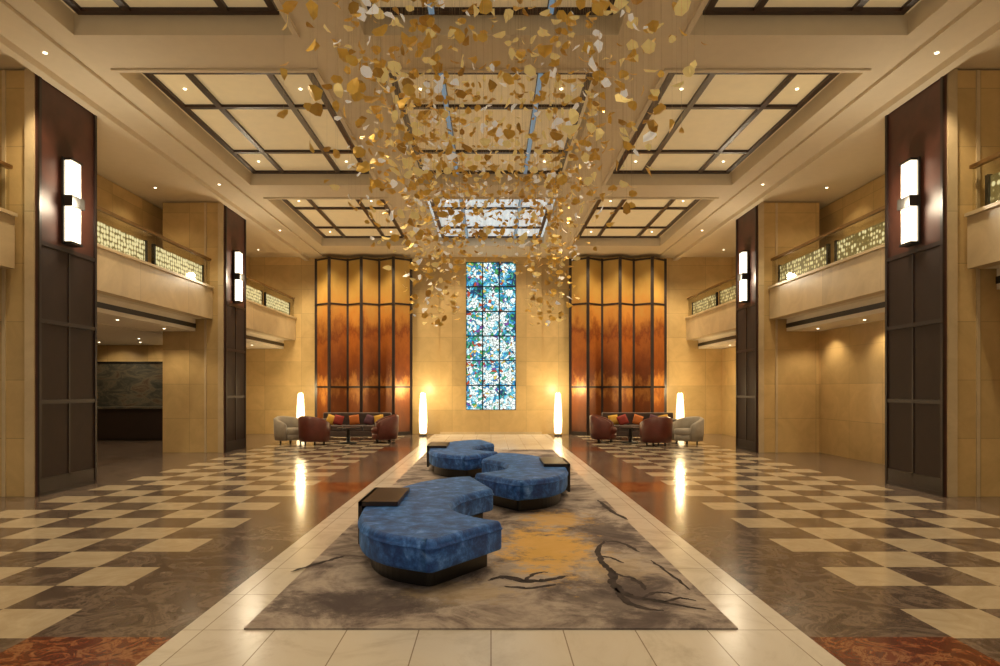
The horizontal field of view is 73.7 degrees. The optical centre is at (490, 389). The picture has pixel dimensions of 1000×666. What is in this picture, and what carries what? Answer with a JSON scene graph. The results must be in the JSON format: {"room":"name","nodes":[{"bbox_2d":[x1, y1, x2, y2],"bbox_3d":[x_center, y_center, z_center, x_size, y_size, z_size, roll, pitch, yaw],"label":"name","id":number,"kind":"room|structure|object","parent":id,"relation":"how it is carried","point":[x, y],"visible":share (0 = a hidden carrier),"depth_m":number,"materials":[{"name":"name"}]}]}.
{"room":"hotel lobby","nodes":[
{"label":"hotel lobby","id":0,"kind":"room"},
{"bbox_2d":[97,345,162,405],"bbox_3d":[-11.500,0.060,21.650,4.600,2.880,2.100,0,0,0],"label":"wall","id":1,"kind":"structure","parent":0,"point":[127,375],"depth_m":20.65,"materials":[{"name":"stone"}]},
{"bbox_2d":[97,323,248,348],"bbox_3d":[-11.000,-1.536,12.725,5.600,0.288,19.950,0,0,0],"label":"ceiling","id":2,"kind":"structure","parent":0,"point":[107,334],"depth_m":17.35,"materials":[{"name":"paint"}]},
{"bbox_2d":[97,174,249,285],"bbox_3d":[-8.300,-3.100,12.725,0.200,2.800,19.950,0,0,0],"label":"wall","id":3,"kind":"structure","parent":0,"point":[112,197],"depth_m":15.17,"materials":[{"name":"stone"}]},
{"bbox_2d":[0,160,17,268],"bbox_3d":[-7.390,-2.265,6.685,1.580,1.730,5.230,0,0,0],"label":"balcony","id":4,"kind":"object","parent":3,"relation":"attached to","point":[7,218],"visible":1,"depth_m":9.16,"materials":[{"name":"stone"}]},
{"bbox_2d":[97,205,213,330],"bbox_3d":[-7.390,-2.265,13.325,1.580,1.730,5.170,0,0,0],"label":"balcony","id":5,"kind":"object","parent":3,"relation":"attached to","point":[169,292],"visible":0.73,"depth_m":13.20,"materials":[{"name":"stone"}]},
{"bbox_2d":[246,275,296,348],"bbox_3d":[-7.390,-2.265,19.975,1.580,1.730,5.410,0,0,0],"label":"balcony","id":6,"kind":"object","parent":3,"relation":"attached to","point":[269,324],"visible":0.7,"depth_m":20.31,"materials":[{"name":"stone"}]},
{"bbox_2d":[0,434,999,665],"bbox_3d":[0.000,1.600,9.400,28.000,0.200,27.200,0,0,0],"label":"floor","id":7,"kind":"structure","parent":0,"point":[166,559],"depth_m":5.87,"materials":[{"name":"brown stone"}]},
{"bbox_2d":[0,69,96,496],"bbox_3d":[-7.095,-1.495,10.020,1.530,5.990,1.400,0,0,0],"label":"column","id":8,"kind":"structure","parent":7,"relation":"on","point":[48,302],"depth_m":9.50,"materials":[{"name":"wood"}]},
{"bbox_2d":[61,156,84,247],"bbox_3d":[-6.250,-2.800,9.985,0.160,1.280,0.320,0,0,0],"label":"wall sconce","id":9,"kind":"object","parent":8,"relation":"attached to","point":[72,204],"visible":1,"depth_m":9.86,"materials":[{"name":"white glass"}]},
{"bbox_2d":[97,406,162,440],"bbox_3d":[-11.400,1.000,19.925,3.700,1.000,0.650,0,0,0],"label":"reception desk","id":10,"kind":"object","parent":7,"relation":"on","point":[114,423],"visible":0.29,"depth_m":19.70,"materials":[{"name":"brown wood"}]},
{"bbox_2d":[163,202,245,452],"bbox_3d":[-7.095,-1.495,16.585,1.530,5.990,1.330,0,0,0],"label":"column","id":11,"kind":"structure","parent":7,"relation":"on","point":[204,368],"depth_m":15.97,"materials":[{"name":"stone"}]},
{"bbox_2d":[233,250,244,303],"bbox_3d":[-6.250,-2.800,16.550,0.160,1.280,0.320,0,0,0],"label":"wall sconce","id":12,"kind":"object","parent":11,"relation":"attached to","point":[238,277],"visible":1,"depth_m":16.43,"materials":[{"name":"white glass"}]},
{"bbox_2d":[273,416,300,443],"bbox_3d":[-5.689,1.120,18.822,0.829,0.760,0.917,0,0,30],"label":"armchair","id":13,"kind":"object","parent":7,"relation":"on","point":[285,427],"visible":0.8,"depth_m":18.49,"materials":[{"name":"fabric"}]},
{"bbox_2d":[296,393,304,417],"bbox_3d":[-6.080,0.800,21.300,0.278,1.400,0.278,0,0,0],"label":"floor lamp","id":14,"kind":"object","parent":7,"relation":"on","point":[300,399],"visible":0.4,"depth_m":21.21,"materials":[{"name":"white glass"}]},
{"bbox_2d":[298,416,330,444],"bbox_3d":[-4.872,1.100,18.312,0.876,0.800,0.789,0,0,30],"label":"armchair","id":15,"kind":"object","parent":7,"relation":"on","point":[310,429],"visible":1,"depth_m":17.98,"materials":[{"name":"leather"}]},
{"bbox_2d":[337,427,358,443],"bbox_3d":[-4.000,1.275,18.700,0.620,0.450,0.620,0,0,0],"label":"side table","id":16,"kind":"object","parent":7,"relation":"on","point":[348,441],"visible":1,"depth_m":18.64,"materials":[{"name":"brown wood"}]},
{"bbox_2d":[323,412,391,436],"bbox_3d":[-4.150,1.100,20.400,2.100,0.800,0.840,0,0,0],"label":"sofa","id":17,"kind":"object","parent":7,"relation":"on","point":[365,421],"visible":0.56,"depth_m":20.39,"materials":[{"name":"brown fabric"}]},
{"bbox_2d":[315,256,412,434],"bbox_3d":[-4.265,-1.445,22.150,3.265,5.890,0.495,0,0,0],"label":"folding screen","id":18,"kind":"object","parent":7,"relation":"on","point":[364,323],"visible":0.75,"depth_m":22.15,"materials":[{"name":"brown wood"}]},
{"bbox_2d":[371,414,398,442],"bbox_3d":[-3.057,1.100,19.212,0.789,0.800,0.876,0,0,-15],"label":"armchair","id":19,"kind":"object","parent":7,"relation":"on","point":[385,428],"visible":1,"depth_m":18.88,"materials":[{"name":"leather"}]},
{"bbox_2d":[419,393,426,435],"bbox_3d":[-2.210,0.800,21.700,0.278,1.400,0.278,0,0,0],"label":"floor lamp","id":20,"kind":"object","parent":7,"relation":"on","point":[423,405],"visible":0.99,"depth_m":21.60,"materials":[{"name":"white glass"}]},
{"bbox_2d":[244,449,737,629],"bbox_3d":[-0.032,1.493,10.435,3.221,0.013,12.530,0,0,0],"label":"area rug","id":21,"kind":"object","parent":7,"relation":"on","point":[574,563],"visible":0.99,"depth_m":4.97,"materials":[{"name":"carpet"}]},
{"bbox_2d":[358,476,502,586],"bbox_3d":[-0.564,1.258,6.566,1.323,0.456,3.591,0,0,0],"label":"ottoman","id":22,"kind":"object","parent":21,"relation":"on","point":[429,533],"visible":1,"depth_m":5.34,"materials":[{"name":"blue fabric"}]},
{"bbox_2d":[427,440,496,477],"bbox_3d":[-0.523,1.258,12.716,1.323,0.456,3.591,0,0,0],"label":"ottoman","id":23,"kind":"object","parent":21,"relation":"on","point":[463,458],"visible":0.91,"depth_m":11.41,"materials":[{"name":"blue fabric"}]},
{"bbox_2d":[474,453,569,510],"bbox_3d":[0.444,1.258,9.716,1.323,0.456,3.591,0,0,0],"label":"ottoman","id":24,"kind":"object","parent":21,"relation":"on","point":[518,482],"visible":0.92,"depth_m":8.43,"materials":[{"name":"blue fabric"}]},
{"bbox_2d":[554,393,561,435],"bbox_3d":[2.180,0.800,21.700,0.278,1.400,0.278,0,0,0],"label":"floor lamp","id":25,"kind":"object","parent":7,"relation":"on","point":[557,406],"visible":0.98,"depth_m":21.60,"materials":[{"name":"white glass"}]},
{"bbox_2d":[590,414,616,442],"bbox_3d":[3.237,1.100,19.212,0.789,0.800,0.876,0,0,15],"label":"armchair","id":26,"kind":"object","parent":7,"relation":"on","point":[601,428],"visible":1,"depth_m":18.88,"materials":[{"name":"leather"}]},
{"bbox_2d":[569,256,666,435],"bbox_3d":[4.245,-1.445,22.150,3.265,5.890,0.495,0,0,0],"label":"folding screen","id":27,"kind":"object","parent":7,"relation":"on","point":[618,322],"visible":0.77,"depth_m":22.14,"materials":[{"name":"brown wood"}]},
{"bbox_2d":[619,426,638,443],"bbox_3d":[3.950,1.275,18.900,0.620,0.450,0.620,0,0,0],"label":"side table","id":28,"kind":"object","parent":7,"relation":"on","point":[630,440],"visible":0.93,"depth_m":18.82,"materials":[{"name":"brown wood"}]},
{"bbox_2d":[602,412,676,436],"bbox_3d":[4.550,1.100,20.400,2.200,0.800,0.840,0,0,0],"label":"sofa","id":29,"kind":"object","parent":7,"relation":"on","point":[620,419],"visible":0.43,"depth_m":20.42,"materials":[{"name":"brown fabric"}]},
{"bbox_2d":[639,416,672,445],"bbox_3d":[4.462,1.100,17.957,0.876,0.800,0.789,0,0,-15],"label":"armchair","id":30,"kind":"object","parent":7,"relation":"on","point":[652,430],"visible":1,"depth_m":17.63,"materials":[{"name":"leather"}]},
{"bbox_2d":[676,393,683,418],"bbox_3d":[6.040,0.800,21.300,0.278,1.400,0.278,0,0,0],"label":"floor lamp","id":31,"kind":"object","parent":7,"relation":"on","point":[680,402],"visible":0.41,"depth_m":21.21,"materials":[{"name":"white glass"}]},
{"bbox_2d":[672,416,703,444],"bbox_3d":[5.489,1.120,18.572,0.829,0.760,0.917,0,0,-30],"label":"armchair","id":32,"kind":"object","parent":7,"relation":"on","point":[691,428],"visible":0.98,"depth_m":18.31,"materials":[{"name":"fabric"}]},
{"bbox_2d":[736,202,818,452],"bbox_3d":[7.095,-1.495,16.585,1.530,5.990,1.330,0,0,0],"label":"column","id":33,"kind":"structure","parent":7,"relation":"on","point":[777,368],"depth_m":15.97,"materials":[{"name":"stone"}]},
{"bbox_2d":[737,250,748,303],"bbox_3d":[6.250,-2.800,16.550,0.160,1.280,0.320,0,0,0],"label":"wall sconce","id":34,"kind":"object","parent":33,"relation":"attached to","point":[743,277],"visible":1,"depth_m":16.43,"materials":[{"name":"white glass"}]},
{"bbox_2d":[885,69,999,496],"bbox_3d":[7.095,-1.495,10.020,1.530,5.990,1.400,0,0,0],"label":"column","id":35,"kind":"structure","parent":7,"relation":"on","point":[942,316],"depth_m":9.37,"materials":[{"name":"wood"}]},
{"bbox_2d":[897,156,920,247],"bbox_3d":[6.250,-2.800,9.985,0.160,1.280,0.320,0,0,0],"label":"wall sconce","id":36,"kind":"object","parent":35,"relation":"attached to","point":[909,204],"visible":1,"depth_m":9.86,"materials":[{"name":"white glass"}]},
{"bbox_2d":[0,0,999,260],"bbox_3d":[0.000,-4.675,9.500,28.000,0.550,27.000,0,0,0],"label":"ceiling","id":37,"kind":"structure","parent":0,"point":[146,141],"depth_m":10.82,"materials":[{"name":"paint"}]},
{"bbox_2d":[63,0,278,14],"bbox_3d":[-3.915,-4.726,5.860,2.520,0.047,5.010,0,0,0],"label":"lattice","id":38,"kind":"object","parent":37,"relation":"attached to","point":[123,9],"depth_m":8.28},
{"bbox_2d":[143,73,368,173],"bbox_3d":[-3.915,-4.726,12.185,2.520,0.047,4.660,0,0,0],"label":"lattice","id":39,"kind":"object","parent":37,"relation":"attached to","point":[216,104],"depth_m":11.48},
{"bbox_2d":[281,199,403,237],"bbox_3d":[-3.915,-4.726,18.385,2.520,0.047,4.560,0,0,0],"label":"lattice","id":40,"kind":"object","parent":37,"relation":"attached to","point":[315,207],"depth_m":18.63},
{"bbox_2d":[430,199,550,237],"bbox_3d":[0.000,-4.717,18.385,3.050,0.065,4.560,0,0,0],"label":"lattice","id":41,"kind":"object","parent":37,"relation":"attached to","point":[440,227],"depth_m":19.08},
{"bbox_2d":[367,0,614,14],"bbox_3d":[0.000,-4.717,5.860,3.050,0.065,5.010,0,0,0],"label":"lattice","id":42,"kind":"object","parent":37,"relation":"attached to","point":[417,10],"depth_m":8.28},
{"bbox_2d":[389,73,592,173],"bbox_3d":[0.000,-4.717,12.185,3.050,0.065,4.660,0,0,0],"label":"lattice","id":43,"kind":"object","parent":37,"relation":"attached to","point":[538,86],"depth_m":11.14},
{"bbox_2d":[277,0,706,325],"bbox_3d":[0.004,-2.880,9.265,3.450,3.240,9.909,0,0,0],"label":"mobile","id":44,"kind":"object","parent":37,"relation":"hanging from","point":[380,71],"visible":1,"depth_m":7.56,"materials":[{"name":"metal"}]},
{"bbox_2d":[577,199,700,237],"bbox_3d":[3.915,-4.726,18.385,2.520,0.047,4.560,0,0,0],"label":"lattice","id":45,"kind":"object","parent":37,"relation":"attached to","point":[619,207],"depth_m":18.62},
{"bbox_2d":[613,73,838,173],"bbox_3d":[3.915,-4.726,12.185,2.520,0.047,4.660,0,0,0],"label":"lattice","id":46,"kind":"object","parent":37,"relation":"attached to","point":[691,104],"depth_m":11.52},
{"bbox_2d":[703,0,918,14],"bbox_3d":[3.915,-4.726,5.860,2.520,0.047,5.010,0,0,0],"label":"lattice","id":47,"kind":"object","parent":37,"relation":"attached to","point":[710,9],"depth_m":8.28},
{"bbox_2d":[246,257,883,433],"bbox_3d":[0.000,-1.650,22.780,28.000,6.300,0.440,0,0,0],"label":"wall","id":48,"kind":"structure","parent":0,"point":[275,378],"depth_m":22.70,"materials":[{"name":"stone"}]},
{"bbox_2d":[466,262,515,409],"bbox_3d":[0.000,-1.835,22.714,1.740,5.070,0.092,0,0,0],"label":"window","id":49,"kind":"structure","parent":48,"relation":"in","point":[490,288],"depth_m":22.72,"materials":[{"name":"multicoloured glass"}]},
{"bbox_2d":[440,432,541,433],"bbox_3d":[0.000,1.460,22.549,3.440,0.080,0.019,0,0,0],"label":"baseboard","id":50,"kind":"structure","parent":48,"relation":"attached to","point":[440,432],"depth_m":22.54,"materials":[{"name":"stone"}]},
{"bbox_2d":[722,320,884,464],"bbox_3d":[8.030,0.055,12.725,0.340,2.890,19.950,0,0,0],"label":"wall","id":51,"kind":"structure","parent":0,"point":[852,358],"depth_m":14.67,"materials":[{"name":"stone"}]},
{"bbox_2d":[732,174,884,285],"bbox_3d":[8.300,-3.100,12.725,0.200,2.800,19.950,0,0,0],"label":"wall","id":52,"kind":"structure","parent":0,"point":[869,197],"depth_m":15.17,"materials":[{"name":"stone"}]},
{"bbox_2d":[685,275,735,348],"bbox_3d":[7.390,-2.265,19.975,1.580,1.730,5.410,0,0,0],"label":"balcony","id":53,"kind":"object","parent":52,"relation":"attached to","point":[712,324],"visible":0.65,"depth_m":20.29,"materials":[{"name":"stone"}]},
{"bbox_2d":[768,205,884,330],"bbox_3d":[7.390,-2.265,13.325,1.580,1.730,5.170,0,0,0],"label":"balcony","id":54,"kind":"object","parent":52,"relation":"attached to","point":[812,292],"visible":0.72,"depth_m":13.19,"materials":[{"name":"stone"}]},
{"bbox_2d":[964,151,999,289],"bbox_3d":[7.390,-2.265,6.685,1.580,1.730,5.230,0,0,0],"label":"balcony","id":55,"kind":"object","parent":52,"relation":"attached to","point":[983,223],"visible":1,"depth_m":9.03,"materials":[{"name":"stone"}]}
]}

